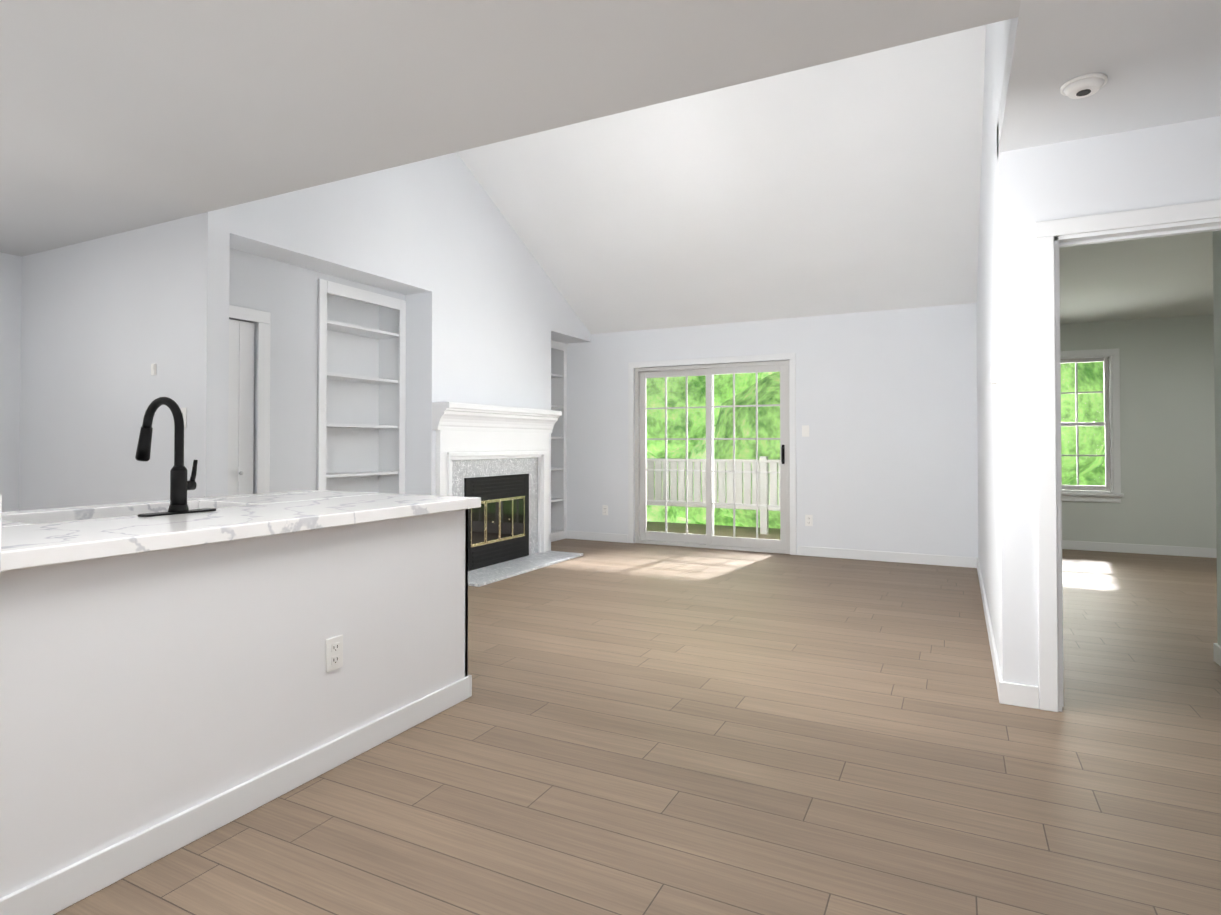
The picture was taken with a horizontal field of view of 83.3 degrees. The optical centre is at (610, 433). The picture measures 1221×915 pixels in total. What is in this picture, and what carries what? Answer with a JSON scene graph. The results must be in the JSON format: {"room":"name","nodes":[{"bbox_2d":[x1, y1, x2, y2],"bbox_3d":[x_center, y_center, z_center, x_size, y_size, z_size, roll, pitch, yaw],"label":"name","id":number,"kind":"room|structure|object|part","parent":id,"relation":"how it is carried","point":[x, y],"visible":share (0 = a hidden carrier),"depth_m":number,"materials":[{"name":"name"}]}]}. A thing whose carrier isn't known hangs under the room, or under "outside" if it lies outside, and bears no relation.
{"room":"living room","nodes":[
{"label":"living room","id":0,"kind":"room"},
{"bbox_2d":[0,252,21,511],"bbox_3d":[-5.255,-0.040,2.577,0.140,2.440,5.190,0,-1,27],"label":"wall","id":1,"kind":"structure","parent":0,"point":[10,312],"depth_m":4.70,"materials":[{"name":"paint"}]},
{"bbox_2d":[19,207,229,510],"bbox_3d":[-3.140,-1.395,4.364,2.050,5.200,0.130,0,-1,27],"label":"wall","id":2,"kind":"structure","parent":0,"point":[107,322],"depth_m":4.19,"materials":[{"name":"paint"}]},
{"bbox_2d":[151,363,155,375],"bbox_3d":[-2.694,-0.379,4.045,0.045,0.070,0.012,0,-1,27],"label":"light switch","id":3,"kind":"object","parent":2,"relation":"attached to","point":[153,369],"visible":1,"depth_m":4.04,"materials":[{"name":"white plastic"}]},
{"bbox_2d":[180,408,186,427],"bbox_3d":[-2.443,-0.091,3.916,0.072,0.115,0.009,0,-1,27],"label":"outlet","id":4,"kind":"object","parent":2,"relation":"attached to","point":[184,412],"visible":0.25,"depth_m":3.90,"materials":[{"name":"white plastic"}]},
{"bbox_2d":[229,248,404,493],"bbox_3d":[-2.230,0.014,5.000,0.165,2.400,1.860,0,-1,27],"label":"wall","id":5,"kind":"structure","parent":0,"point":[285,295],"depth_m":4.79,"materials":[{"name":"paint"}]},
{"bbox_2d":[228,319,254,495],"bbox_3d":[-2.470,0.227,4.377,0.063,1.933,0.424,0,-1,27],"label":"closet door","id":6,"kind":"structure","parent":5,"relation":"in","point":[241,416],"depth_m":4.49,"materials":[{"name":"paint"}]},
{"bbox_2d":[229,305,270,493],"bbox_3d":[-2.436,0.190,4.385,0.018,2.030,0.570,0,-1,27],"label":"door frame","id":7,"kind":"structure","parent":5,"relation":"attached to","point":[262,319],"depth_m":4.59,"materials":[{"name":"white wood"}]},
{"bbox_2d":[230,152,590,550],"bbox_3d":[-1.476,-1.370,6.191,0.460,5.200,4.630,0,-1,27],"label":"wall","id":8,"kind":"structure","parent":0,"point":[439,244],"depth_m":5.76,"materials":[{"name":"paint"}]},
{"bbox_2d":[0,0,1220,323],"bbox_3d":[0.525,-1.330,3.314,9.820,0.160,11.670,0,-1,27],"label":"ceiling","id":9,"kind":"structure","parent":0,"point":[118,116],"depth_m":2.46,"materials":[{"name":"paint"}]},
{"bbox_2d":[1060,73,1106,98],"bbox_3d":[1.701,-1.242,2.469,0.140,0.036,0.140,0,-1,27],"label":"smoke detector","id":10,"kind":"object","parent":9,"relation":"attached to","point":[1083,86],"visible":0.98,"depth_m":2.44,"materials":[{"name":"white plastic"}]},
{"bbox_2d":[53,521,1220,914],"bbox_3d":[0.710,1.239,3.224,10.600,0.100,12.100,0,-1,27],"label":"floor","id":11,"kind":"structure","parent":0,"point":[643,729],"depth_m":2.43,"materials":[{"name":"brown wood"}]},
{"bbox_2d":[0,510,471,914],"bbox_3d":[-1.728,0.746,2.076,1.027,0.855,2.844,0,-1,27],"label":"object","id":12,"kind":"object","parent":11,"relation":"on","point":[169,684],"depth_m":2.00,"materials":[{"name":"paint"}]},
{"bbox_2d":[0,490,375,525],"bbox_3d":[-1.993,0.298,2.204,0.540,0.045,2.886,0,-1,27],"label":"countertop","id":13,"kind":"structure","parent":12,"relation":"on","point":[10,518],"depth_m":2.80,"materials":[{"name":"white stone"}]},
{"bbox_2d":[36,506,203,521],"bbox_3d":[-1.760,0.409,2.519,0.434,0.193,0.783,0,-1,27],"label":"sink","id":14,"kind":"object","parent":13,"relation":"in","point":[190,507],"depth_m":2.61,"materials":[{"name":"silver metal"}]},
{"bbox_2d":[0,494,480,573],"bbox_3d":[-1.492,0.294,1.952,0.580,0.045,2.886,0,-1,27],"label":"countertop","id":15,"kind":"structure","parent":12,"relation":"on","point":[33,545],"depth_m":2.09,"materials":[{"name":"white stone"}]},
{"bbox_2d":[135,397,215,516],"bbox_3d":[-1.598,0.073,2.442,0.271,0.409,0.260,0,-1,27],"label":"faucet","id":16,"kind":"object","parent":15,"relation":"on","point":[180,485],"visible":1,"depth_m":2.39,"materials":[{"name":"black metal"}]},
{"bbox_3d":[-0.977,0.778,2.434,0.009,0.115,0.072,0,-1,27],"label":"electrical outlet panel at the counter","id":17,"kind":"part","parent":12,"relation":"part of","materials":[{"name":"white plastic"}]},
{"bbox_2d":[317,279,405,493],"bbox_3d":[-2.057,0.046,5.456,0.298,2.348,0.880,0,-1,27],"label":"shelf unit","id":18,"kind":"object","parent":11,"relation":"on","point":[361,371],"visible":0.62,"depth_m":5.67,"materials":[{"name":"white wood"}]},
{"bbox_2d":[432,402,582,586],"bbox_3d":[-0.866,0.492,6.351,0.458,1.482,1.790,0,-1,27],"label":"fireplace","id":19,"kind":"object","parent":11,"relation":"on","point":[495,459],"visible":0.94,"depth_m":6.37,"materials":[{"name":"wood"}]},
{"bbox_2d":[551,340,566,541],"bbox_3d":[-0.862,0.082,7.950,0.298,2.345,0.891,0,-1,27],"label":"shelf unit","id":20,"kind":"object","parent":11,"relation":"on","point":[559,444],"visible":0.35,"depth_m":8.29,"materials":[{"name":"white wood"}]},
{"bbox_2d":[647,456,779,533],"bbox_3d":[1.717,-0.152,8.170,4.610,3.180,1.494,0,-1,27],"label":"railing","id":21,"kind":"object","parent":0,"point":[719,483],"depth_m":8.91,"materials":[{"name":"white wood"}]},
{"bbox_2d":[457,25,985,333],"bbox_3d":[0.203,-2.535,5.295,4.960,2.775,5.050,0,-1,27],"label":"ceiling","id":22,"kind":"structure","parent":0,"point":[848,185],"depth_m":5.78,"materials":[{"name":"paint"}]},
{"bbox_2d":[567,303,977,557],"bbox_3d":[1.305,-0.152,7.450,4.960,2.800,0.150,0,-1,27],"label":"wall","id":23,"kind":"structure","parent":0,"point":[887,448],"depth_m":6.81,"materials":[{"name":"paint"}]},
{"bbox_2d":[566,531,627,542],"bbox_3d":[-0.173,1.209,8.083,0.835,0.095,0.014,0,-1,27],"label":"baseboard","id":24,"kind":"structure","parent":23,"relation":"attached to","point":[595,536],"depth_m":8.07,"materials":[{"name":"white wood"}]},
{"bbox_2d":[602,505,607,514],"bbox_3d":[-0.063,0.896,8.034,0.072,0.115,0.009,0,-1,27],"label":"outlet","id":25,"kind":"object","parent":23,"relation":"attached to","point":[604,509],"visible":1,"depth_m":8.03,"materials":[{"name":"white plastic"}]},
{"bbox_2d":[628,353,796,554],"bbox_3d":[1.086,0.211,7.533,1.900,2.075,0.150,0,-1,27],"label":"sliding glass door","id":26,"kind":"structure","parent":23,"relation":"attached to","point":[643,535],"depth_m":7.51,"materials":[{"name":"clear glass"}]},
{"bbox_2d":[802,425,808,436],"bbox_3d":[1.991,-0.028,7.011,0.072,0.115,0.012,0,-1,27],"label":"light switch","id":27,"kind":"object","parent":23,"relation":"attached to","point":[805,430],"visible":1,"depth_m":7.01,"materials":[{"name":"white plastic"}]},
{"bbox_2d":[805,515,812,525],"bbox_3d":[2.019,0.881,6.986,0.072,0.115,0.009,0,-1,27],"label":"outlet","id":28,"kind":"object","parent":23,"relation":"attached to","point":[808,520],"visible":1,"depth_m":6.98,"materials":[{"name":"white plastic"}]},
{"bbox_2d":[797,546,975,567],"bbox_3d":[2.636,1.190,6.670,1.615,0.095,0.014,0,-1,27],"label":"baseboard","id":29,"kind":"structure","parent":23,"relation":"attached to","point":[943,560],"depth_m":6.63,"materials":[{"name":"white wood"}]},
{"bbox_2d":[977,19,1034,685],"bbox_3d":[2.747,-1.387,4.950,0.120,5.200,6.750,0,-1,27],"label":"wall","id":30,"kind":"structure","parent":0,"point":[1005,464],"depth_m":3.04,"materials":[{"name":"paint"}]},
{"bbox_2d":[976,558,1005,703],"bbox_3d":[2.545,1.162,4.662,0.014,0.095,3.684,0,-1,27],"label":"baseboard","id":31,"kind":"structure","parent":30,"relation":"attached to","point":[1001,686],"depth_m":3.62,"materials":[{"name":"white wood"}]},
{"bbox_2d":[991,364,996,384],"bbox_3d":[1.837,-0.285,3.288,0.023,0.090,0.110,0,-1,27],"label":"thermostat","id":32,"kind":"object","parent":30,"relation":"attached to","point":[993,374],"visible":0.98,"depth_m":3.24,"materials":[{"name":"white plastic"}]},
{"bbox_2d":[1030,116,1220,686],"bbox_3d":[2.393,-0.037,2.781,1.180,2.440,0.130,0,-1,27],"label":"wall","id":33,"kind":"structure","parent":0,"point":[1167,165],"depth_m":2.87,"materials":[{"name":"paint"}]},
{"bbox_2d":[1035,199,1220,711],"bbox_3d":[2.286,0.131,2.833,0.910,2.105,0.166,0,-1,27],"label":"door frame","id":34,"kind":"structure","parent":33,"relation":"attached to","point":[1047,232],"depth_m":2.94,"materials":[{"name":"white wood"}]},
{"bbox_3d":[2.288,0.164,2.837,0.780,2.040,0.142,0,-1,27],"label":"bedroom door jamb","id":35,"kind":"part","parent":34,"relation":"part of","materials":[{"name":"white wood"}]},
{"bbox_2d":[1060,314,1215,547],"bbox_3d":[5.892,0.022,7.043,3.600,2.440,0.150,0,-1,27],"label":"wall","id":36,"kind":"structure","parent":0,"point":[1167,435],"depth_m":7.08,"materials":[{"name":"paint"}]},
{"bbox_2d":[1060,348,1123,502],"bbox_3d":[4.936,-0.085,7.469,1.020,1.625,0.150,0,-1,27],"label":"bedroom window","id":37,"kind":"structure","parent":36,"relation":"in","point":[1106,424],"depth_m":7.31,"materials":[{"name":"clear glass"}]},
{"bbox_2d":[1062,540,1216,557],"bbox_3d":[5.817,1.194,6.972,3.445,0.095,0.014,0,-1,27],"label":"baseboard","id":38,"kind":"structure","parent":36,"relation":"attached to","point":[1146,549],"depth_m":7.12,"materials":[{"name":"white wood"}]},
{"bbox_2d":[1213,231,1220,645],"bbox_3d":[4.292,-0.034,2.984,2.550,2.440,0.120,0,-1,27],"label":"wall","id":39,"kind":"structure","parent":0,"point":[1217,296],"depth_m":3.57,"materials":[{"name":"paint"}]},
{"bbox_2d":[1219,230,1220,378],"bbox_3d":[2.973,-0.033,3.066,0.120,2.440,0.900,0,-1,27],"label":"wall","id":40,"kind":"structure","parent":0,"point":[1220,230],"depth_m":3.53,"materials":[{"name":"paint"}]},
{"bbox_2d":[1214,643,1220,665],"bbox_3d":[2.940,1.141,3.133,0.014,0.095,1.020,0,-1,27],"label":"baseboard","id":41,"kind":"structure","parent":40,"relation":"attached to","point":[1217,648],"depth_m":3.56,"materials":[{"name":"white wood"}]},
{"label":"outside","id":42,"kind":"structure","parent":0,"visible":0},
{"label":"lawn","id":43,"kind":"structure","parent":42,"visible":0},
{"bbox_2d":[646,361,1104,528],"bbox_3d":[5.356,0.014,15.461,22.809,14.850,11.366,0,-1,27],"label":"trees","id":44,"kind":"object","parent":43,"relation":"on","point":[697,416],"depth_m":11.84,"materials":[{"name":"green plant"}]}
]}

